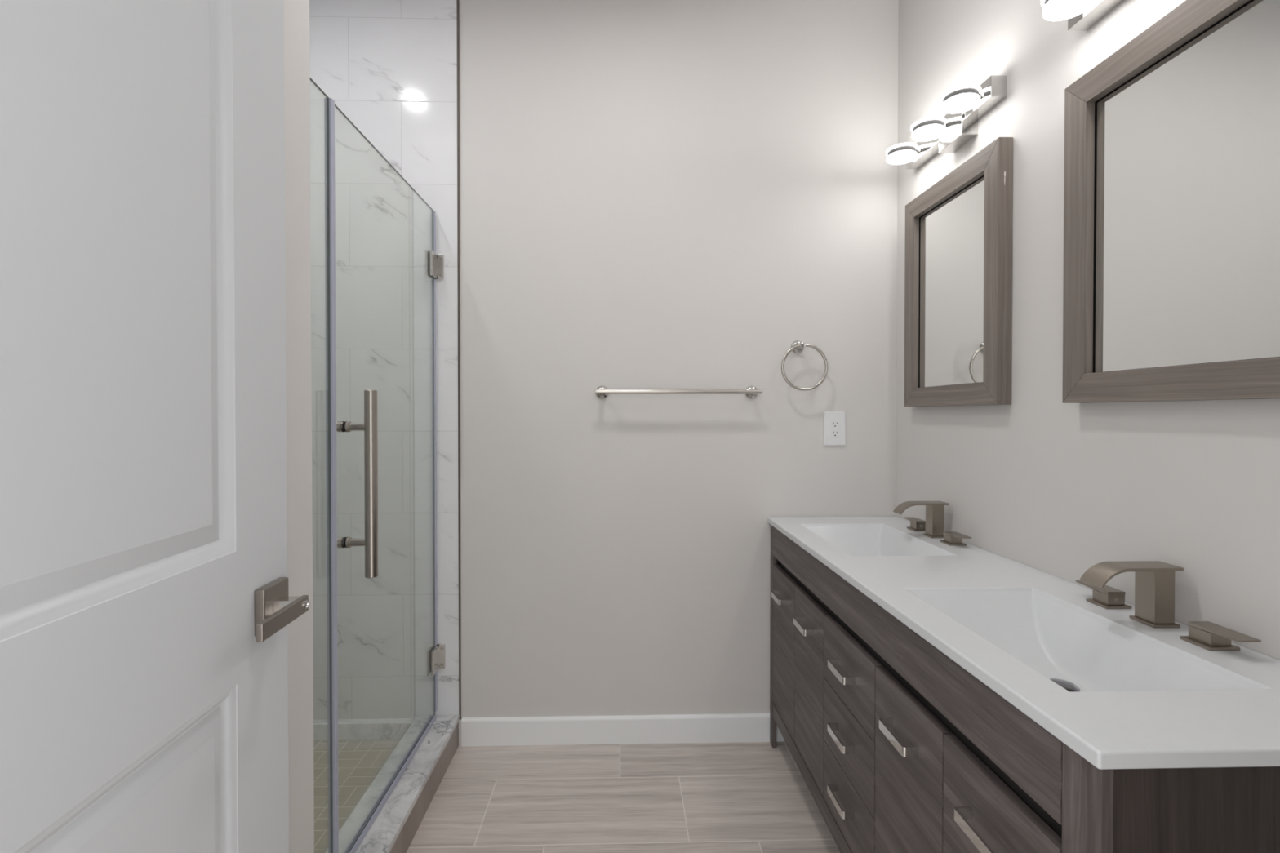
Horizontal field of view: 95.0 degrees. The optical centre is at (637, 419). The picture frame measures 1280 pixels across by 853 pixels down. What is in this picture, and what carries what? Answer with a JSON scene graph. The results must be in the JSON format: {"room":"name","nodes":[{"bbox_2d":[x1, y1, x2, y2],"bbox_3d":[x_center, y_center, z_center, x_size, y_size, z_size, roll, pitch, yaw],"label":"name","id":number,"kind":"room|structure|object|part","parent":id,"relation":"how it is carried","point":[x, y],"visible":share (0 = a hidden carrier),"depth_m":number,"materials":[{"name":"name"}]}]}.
{"room":"bathroom","nodes":[
{"label":"bathroom","id":0,"kind":"room"},
{"bbox_2d":[284,0,314,852],"bbox_3d":[-0.679,-0.171,0.609,0.120,2.800,1.058,0,1,-2],"label":"wall","id":1,"kind":"structure","parent":0,"point":[296,12],"depth_m":1.10,"materials":[{"name":"beige paint"}]},
{"bbox_2d":[313,739,840,852],"bbox_3d":[-0.294,1.264,0.355,2.870,0.134,3.900,0,1,-2],"label":"floor","id":2,"kind":"structure","parent":0,"point":[740,797],"depth_m":1.87,"materials":[{"name":"tile"}]},
{"bbox_2d":[324,715,459,852],"bbox_3d":[-0.723,1.160,1.663,0.156,0.116,1.022,0,1,-2],"label":"shower curb","id":3,"kind":"object","parent":2,"relation":"on","point":[396,825],"visible":0.97,"depth_m":1.76,"materials":[{"name":"stone"}]},
{"bbox_2d":[310,77,333,852],"bbox_3d":[-0.720,0.178,1.260,0.006,1.855,0.237,0,1,-2],"label":"shower panel","id":4,"kind":"object","parent":3,"relation":"on","point":[311,79],"visible":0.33,"depth_m":1.38,"materials":[{"name":"clear glass"}]},
{"bbox_2d":[769,524,1279,852],"bbox_3d":[0.739,0.809,1.445,0.504,0.823,1.512,0,1,-2],"label":"vanity cabinet","id":5,"kind":"object","parent":2,"relation":"on","point":[898,748],"visible":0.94,"depth_m":1.05,"materials":[{"name":"brown wood"}]},
{"bbox_3d":[0.505,0.801,2.176,0.015,0.823,0.037,0,1,-2],"label":"leg","id":6,"kind":"part","parent":5,"relation":"part of","materials":[{"name":"grey wood"}]},
{"bbox_3d":[0.486,0.614,2.019,0.030,0.018,0.108,0,1,-2],"label":"handle","id":7,"kind":"part","parent":5,"relation":"part of","materials":[{"name":"silver metal"}]},
{"bbox_3d":[0.510,0.786,2.021,0.018,0.506,0.269,0,1,-2],"label":"cabinet door","id":8,"kind":"part","parent":5,"relation":"part of","materials":[{"name":"grey wood"}]},
{"bbox_3d":[0.494,0.617,1.747,0.030,0.018,0.108,0,1,-2],"label":"handle","id":9,"kind":"part","parent":5,"relation":"part of","materials":[{"name":"silver metal"}]},
{"bbox_3d":[0.518,0.789,1.750,0.018,0.506,0.269,0,1,-2],"label":"cabinet door","id":10,"kind":"part","parent":5,"relation":"part of","materials":[{"name":"grey wood"}]},
{"bbox_3d":[0.528,1.080,1.454,0.018,0.053,1.410,0,1,-2],"label":"rail","id":11,"kind":"part","parent":5,"relation":"part of","materials":[{"name":"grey wood"}]},
{"bbox_3d":[0.502,0.945,1.452,0.030,0.018,0.108,0,1,-2],"label":"handle","id":12,"kind":"part","parent":5,"relation":"part of","materials":[{"name":"silver metal"}]},
{"bbox_3d":[0.502,0.788,1.451,0.030,0.018,0.108,0,1,-2],"label":"handle","id":13,"kind":"part","parent":5,"relation":"part of","materials":[{"name":"silver metal"}]},
{"bbox_3d":[0.502,0.623,1.449,0.030,0.018,0.108,0,1,-2],"label":"handle","id":14,"kind":"part","parent":5,"relation":"part of","materials":[{"name":"silver metal"}]},
{"bbox_3d":[0.526,0.964,1.453,0.018,0.163,0.322,0,1,-2],"label":"drawer","id":15,"kind":"part","parent":5,"relation":"part of","materials":[{"name":"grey wood"}]},
{"bbox_3d":[0.526,0.796,1.452,0.018,0.168,0.322,0,1,-2],"label":"drawer","id":16,"kind":"part","parent":5,"relation":"part of","materials":[{"name":"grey wood"}]},
{"bbox_3d":[0.526,0.625,1.450,0.018,0.171,0.322,0,1,-2],"label":"drawer","id":17,"kind":"part","parent":5,"relation":"part of","materials":[{"name":"grey wood"}]},
{"bbox_3d":[0.510,0.623,1.151,0.030,0.018,0.108,0,1,-2],"label":"handle","id":18,"kind":"part","parent":5,"relation":"part of","materials":[{"name":"silver metal"}]},
{"bbox_3d":[0.534,0.795,1.153,0.018,0.506,0.269,0,1,-2],"label":"cabinet door","id":19,"kind":"part","parent":5,"relation":"part of","materials":[{"name":"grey wood"}]},
{"bbox_3d":[0.517,0.626,0.880,0.030,0.018,0.108,0,1,-2],"label":"handle","id":20,"kind":"part","parent":5,"relation":"part of","materials":[{"name":"silver metal"}]},
{"bbox_3d":[0.541,0.798,0.882,0.018,0.506,0.269,0,1,-2],"label":"cabinet door","id":21,"kind":"part","parent":5,"relation":"part of","materials":[{"name":"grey wood"}]},
{"bbox_2d":[767,515,1279,769],"bbox_3d":[0.755,0.433,1.447,0.490,0.115,1.532,0,1,-2],"label":"countertop","id":22,"kind":"structure","parent":5,"relation":"on","point":[1120,691],"depth_m":1.03,"materials":[{"name":"white stone"}]},
{"bbox_2d":[800,524,957,556],"bbox_3d":[0.725,0.429,1.835,0.295,0.115,0.464,0,1,-2],"label":"basin","id":23,"kind":"object","parent":22,"relation":"in","point":[849,540],"depth_m":1.98,"materials":[{"name":"white ceramic"}]},
{"bbox_2d":[893,501,971,546],"bbox_3d":[0.894,0.317,1.853,0.153,0.109,0.333,0,1,-2],"label":"faucet","id":24,"kind":"object","parent":22,"relation":"on","point":[933,526],"visible":1,"depth_m":1.83,"materials":[{"name":"silver metal"}]},
{"bbox_3d":[0.936,0.340,1.979,0.036,0.006,0.084,0,1,-2],"label":"lever","id":25,"kind":"part","parent":24,"relation":"part of","materials":[{"name":"silver metal"}]},
{"bbox_3d":[0.937,0.367,1.957,0.052,0.005,0.052,0,1,-2],"label":"handle","id":26,"kind":"part","parent":24,"relation":"part of","materials":[{"name":"silver metal"}]},
{"bbox_3d":[0.937,0.354,1.957,0.035,0.021,0.039,0,1,-2],"label":"handle","id":27,"kind":"part","parent":24,"relation":"part of","materials":[{"name":"silver metal"}]},
{"bbox_3d":[0.894,0.280,1.853,0.153,0.036,0.051,0,1,-2],"label":"spout","id":28,"kind":"part","parent":24,"relation":"part of","materials":[{"name":"silver metal"}]},
{"bbox_3d":[0.940,0.368,1.855,0.049,0.005,0.053,0,1,-2],"label":"plate","id":29,"kind":"part","parent":24,"relation":"part of","materials":[{"name":"silver metal"}]},
{"bbox_3d":[0.940,0.317,1.854,0.037,0.098,0.043,0,1,-2],"label":"post","id":30,"kind":"part","parent":24,"relation":"part of","materials":[{"name":"silver metal"}]},
{"bbox_3d":[0.943,0.369,1.752,0.052,0.005,0.052,0,1,-2],"label":"handle","id":31,"kind":"part","parent":24,"relation":"part of","materials":[{"name":"silver metal"}]},
{"bbox_3d":[0.943,0.356,1.752,0.035,0.021,0.039,0,1,-2],"label":"handle","id":32,"kind":"part","parent":24,"relation":"part of","materials":[{"name":"silver metal"}]},
{"bbox_3d":[0.943,0.343,1.730,0.036,0.006,0.084,0,1,-2],"label":"lever","id":33,"kind":"part","parent":24,"relation":"part of","materials":[{"name":"silver metal"}]},
{"bbox_2d":[903,586,1272,692],"bbox_3d":[0.746,0.437,1.069,0.296,0.115,0.487,0,1,-2],"label":"basin","id":34,"kind":"object","parent":22,"relation":"in","point":[1070,646],"depth_m":1.12,"materials":[{"name":"white ceramic"}]},
{"bbox_2d":[1075,560,1261,650],"bbox_3d":[0.915,0.324,1.089,0.153,0.109,0.333,0,1,-2],"label":"faucet","id":35,"kind":"object","parent":22,"relation":"on","point":[1154,580],"visible":1,"depth_m":1.07,"materials":[{"name":"silver metal"}]},
{"bbox_3d":[0.957,0.348,1.215,0.036,0.006,0.084,0,1,-2],"label":"lever","id":36,"kind":"part","parent":35,"relation":"part of","materials":[{"name":"silver metal"}]},
{"bbox_3d":[0.958,0.375,1.193,0.052,0.005,0.052,0,1,-2],"label":"handle","id":37,"kind":"part","parent":35,"relation":"part of","materials":[{"name":"silver metal"}]},
{"bbox_3d":[0.958,0.362,1.193,0.035,0.021,0.039,0,1,-2],"label":"handle","id":38,"kind":"part","parent":35,"relation":"part of","materials":[{"name":"silver metal"}]},
{"bbox_3d":[0.915,0.288,1.088,0.153,0.036,0.051,0,1,-2],"label":"spout","id":39,"kind":"part","parent":35,"relation":"part of","materials":[{"name":"silver metal"}]},
{"bbox_3d":[0.961,0.325,1.090,0.037,0.098,0.043,0,1,-2],"label":"post","id":40,"kind":"part","parent":35,"relation":"part of","materials":[{"name":"silver metal"}]},
{"bbox_3d":[0.961,0.376,1.091,0.049,0.005,0.053,0,1,-2],"label":"plate","id":41,"kind":"part","parent":35,"relation":"part of","materials":[{"name":"silver metal"}]},
{"bbox_3d":[0.964,0.364,0.988,0.035,0.021,0.039,0,1,-2],"label":"handle","id":42,"kind":"part","parent":35,"relation":"part of","materials":[{"name":"silver metal"}]},
{"bbox_3d":[0.964,0.377,0.988,0.052,0.005,0.052,0,1,-2],"label":"handle","id":43,"kind":"part","parent":35,"relation":"part of","materials":[{"name":"silver metal"}]},
{"bbox_3d":[0.964,0.351,0.966,0.036,0.006,0.084,0,1,-2],"label":"lever","id":44,"kind":"part","parent":35,"relation":"part of","materials":[{"name":"silver metal"}]},
{"bbox_3d":[0.544,0.816,0.715,0.015,0.823,0.062,0,1,-2],"label":"leg","id":45,"kind":"part","parent":5,"relation":"part of","materials":[{"name":"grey wood"}]},
{"bbox_3d":[0.782,0.760,0.699,0.458,0.708,0.016,0,1,-2],"label":"panel","id":46,"kind":"part","parent":5,"relation":"part of","materials":[{"name":"brown wood"}]},
{"bbox_2d":[309,0,898,723],"bbox_3d":[-0.401,-0.188,2.229,2.760,2.800,0.118,0,1,-2],"label":"wall","id":47,"kind":"structure","parent":0,"point":[655,194],"depth_m":2.18,"materials":[{"name":"beige paint"}]},
{"bbox_2d":[313,721,413,740],"bbox_3d":[-1.295,1.149,2.153,0.968,0.060,0.012,0,1,-2],"label":"baseboard","id":48,"kind":"structure","parent":47,"relation":"attached to","point":[389,730],"depth_m":2.16,"materials":[{"name":"stone"}]},
{"bbox_2d":[324,97,444,852],"bbox_3d":[-0.703,0.172,1.772,0.096,1.855,0.785,0,1,-2],"label":"shower door","id":49,"kind":"structure","parent":47,"relation":"attached to","point":[434,264],"depth_m":1.45,"materials":[{"name":"clear glass"}]},
{"bbox_2d":[340,421,346,431],"bbox_3d":[-0.725,0.019,1.456,0.010,0.027,0.027,0,1,-2],"label":"washer","id":50,"kind":"object","parent":49,"relation":"in","point":[343,424],"depth_m":1.45,"materials":[{"name":"silver metal"}]},
{"bbox_2d":[341,537,347,547],"bbox_3d":[-0.725,0.307,1.459,0.010,0.027,0.027,0,1,-2],"label":"washer","id":51,"kind":"object","parent":49,"relation":"in","point":[344,540],"depth_m":1.45,"materials":[{"name":"silver metal"}]},
{"bbox_3d":[-0.662,0.160,1.459,0.031,0.464,0.031,0,1,-2],"label":"pull handle","id":52,"kind":"part","parent":49,"relation":"part of","materials":[{"name":"silver metal"}]},
{"bbox_3d":[-0.743,-0.559,2.117,0.023,0.090,0.061,0,1,-2],"label":"clamp plate","id":53,"kind":"part","parent":49,"relation":"part of","materials":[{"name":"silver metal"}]},
{"bbox_3d":[-0.743,0.876,2.132,0.023,0.090,0.061,0,1,-2],"label":"clamp plate","id":54,"kind":"part","parent":49,"relation":"part of","materials":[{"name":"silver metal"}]},
{"bbox_2d":[456,0,461,719],"bbox_3d":[-0.658,-0.187,2.167,0.006,2.800,0.012,0,1,-2],"label":"trim","id":55,"kind":"structure","parent":47,"relation":"attached to","point":[457,1],"depth_m":2.16,"materials":[{"name":"metal"}]},
{"bbox_2d":[458,476,462,746],"bbox_3d":[-0.656,0.713,2.174,0.010,1.000,0.012,0,1,-2],"label":"trim","id":56,"kind":"structure","parent":47,"relation":"attached to","point":[460,721],"depth_m":2.18,"materials":[{"name":"grey metal"}]},
{"bbox_2d":[461,713,785,746],"bbox_3d":[0.164,1.162,2.201,1.632,0.101,0.013,0,1,-2],"label":"baseboard","id":57,"kind":"structure","parent":47,"relation":"attached to","point":[740,727],"depth_m":2.19,"materials":[{"name":"white paint"}]},
{"bbox_2d":[595,385,762,399],"bbox_3d":[0.150,-0.100,2.156,0.609,0.050,0.077,0,1,-2],"label":"towel bar","id":58,"kind":"object","parent":47,"relation":"attached to","point":[602,392],"visible":1,"depth_m":2.12,"materials":[{"name":"silver metal"}]},
{"bbox_3d":[-0.130,-0.100,2.152,0.050,0.050,0.068,0,1,-2],"label":"mounting post","id":59,"kind":"part","parent":58,"relation":"part of","materials":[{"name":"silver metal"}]},
{"bbox_3d":[0.429,-0.100,2.168,0.050,0.050,0.068,0,1,-2],"label":"mounting post","id":60,"kind":"part","parent":58,"relation":"part of","materials":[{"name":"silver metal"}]},
{"bbox_2d":[781,340,827,391],"bbox_3d":[0.612,-0.200,2.172,0.173,0.191,0.068,0,1,-2],"label":"towel ring","id":61,"kind":"object","parent":47,"relation":"attached to","point":[797,346],"visible":1,"depth_m":2.15,"materials":[{"name":"silver metal"}]},
{"bbox_3d":[0.602,-0.270,2.171,0.050,0.050,0.068,0,1,-2],"label":"mounting post","id":62,"kind":"part","parent":61,"relation":"part of","materials":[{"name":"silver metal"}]},
{"bbox_2d":[823,412,845,445],"bbox_3d":[0.743,0.036,2.207,0.082,0.127,0.008,0,1,-2],"label":"power outlet","id":63,"kind":"object","parent":47,"relation":"attached to","point":[834,423],"visible":1,"depth_m":2.21,"materials":[{"name":"white plastic"}]},
{"bbox_2d":[831,419,839,437],"bbox_3d":[0.743,0.036,2.205,0.034,0.067,0.002,0,1,-2],"label":"receptacle","id":64,"kind":"object","parent":63,"relation":"attached to","point":[834,423],"depth_m":2.20,"materials":[{"name":"white plastic"}]},
{"bbox_2d":[896,0,1279,660],"bbox_3d":[1.063,-0.177,1.168,0.110,2.800,2.320,0,1,-2],"label":"wall","id":65,"kind":"structure","parent":0,"point":[1038,481],"depth_m":1.40,"materials":[{"name":"beige paint"}]},
{"bbox_2d":[885,75,1007,168],"bbox_3d":[0.921,-0.881,1.817,0.140,0.099,0.474,0,1,-2],"label":"vanity light","id":66,"kind":"object","parent":65,"relation":"attached to","point":[965,104],"visible":1,"depth_m":1.74,"materials":[{"name":"silver metal"}]},
{"bbox_2d":[904,137,1013,406],"bbox_3d":[0.970,-0.396,1.815,0.039,0.709,0.516,0,1,-2],"label":"framed mirror","id":67,"kind":"object","parent":65,"relation":"attached to","point":[958,246],"visible":1,"depth_m":1.75,"materials":[{"name":"grey wood"}]},
{"bbox_3d":[0.964,-0.398,2.042,0.039,0.709,0.062,0,1,-2],"label":"frame rail","id":68,"kind":"part","parent":67,"relation":"part of","materials":[{"name":"grey wood"}]},
{"bbox_3d":[0.970,-0.073,1.819,0.039,0.062,0.515,0,1,-2],"label":"frame rail","id":69,"kind":"part","parent":67,"relation":"part of","materials":[{"name":"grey wood"}]},
{"bbox_2d":[919,176,984,387],"bbox_3d":[0.975,-0.396,1.816,0.006,0.592,0.398,0,1,-2],"label":"mirror glass","id":70,"kind":"object","parent":67,"relation":"on","point":[951,231],"depth_m":1.81,"materials":[{"name":"silver mirror"}]},
{"bbox_3d":[0.970,-0.719,1.812,0.039,0.062,0.515,0,1,-2],"label":"frame rail","id":71,"kind":"part","parent":67,"relation":"part of","materials":[{"name":"grey wood"}]},
{"bbox_3d":[0.976,-0.394,1.589,0.039,0.709,0.062,0,1,-2],"label":"frame rail","id":72,"kind":"part","parent":67,"relation":"part of","materials":[{"name":"grey wood"}]},
{"bbox_2d":[1040,0,1124,31],"bbox_3d":[0.941,-0.874,1.072,0.140,0.099,0.474,0,1,-2],"label":"vanity light","id":73,"kind":"object","parent":65,"relation":"attached to","point":[1081,15],"visible":1,"depth_m":1.25,"materials":[{"name":"silver metal"}]},
{"bbox_2d":[1062,0,1279,403],"bbox_3d":[0.991,-0.389,1.071,0.039,0.709,0.515,0,1,-2],"label":"framed mirror","id":74,"kind":"object","parent":65,"relation":"attached to","point":[1171,283],"visible":1,"depth_m":1.07,"materials":[{"name":"grey wood"}]},
{"bbox_3d":[0.984,-0.391,1.297,0.039,0.709,0.062,0,1,-2],"label":"frame rail","id":75,"kind":"part","parent":74,"relation":"part of","materials":[{"name":"grey wood"}]},
{"bbox_3d":[0.991,-0.712,1.068,0.039,0.062,0.515,0,1,-2],"label":"frame rail","id":76,"kind":"part","parent":74,"relation":"part of","materials":[{"name":"grey wood"}]},
{"bbox_3d":[0.991,-0.065,1.074,0.039,0.062,0.515,0,1,-2],"label":"frame rail","id":77,"kind":"part","parent":74,"relation":"part of","materials":[{"name":"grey wood"}]},
{"bbox_3d":[0.158,-0.165,0.043,1.762,2.800,0.120,0,1,-2],"label":"wall","id":78,"kind":"structure","parent":0,"visible":0},
{"bbox_2d":[0,0,308,852],"bbox_3d":[-0.501,0.207,0.502,0.090,2.030,0.813,0,1,-4],"label":"door","id":79,"kind":"structure","parent":78,"relation":"in","point":[146,607],"depth_m":0.61,"materials":[{"name":"white paint"}]},
{"bbox_3d":[-0.529,0.270,0.849,0.014,0.066,0.066,0,1,-4],"label":"handle","id":80,"kind":"part","parent":79,"relation":"part of","materials":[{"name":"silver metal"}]},
{"bbox_3d":[-0.484,0.271,0.805,0.009,0.023,0.121,0,1,-4],"label":"lever","id":81,"kind":"part","parent":79,"relation":"part of","materials":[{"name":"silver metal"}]}
]}

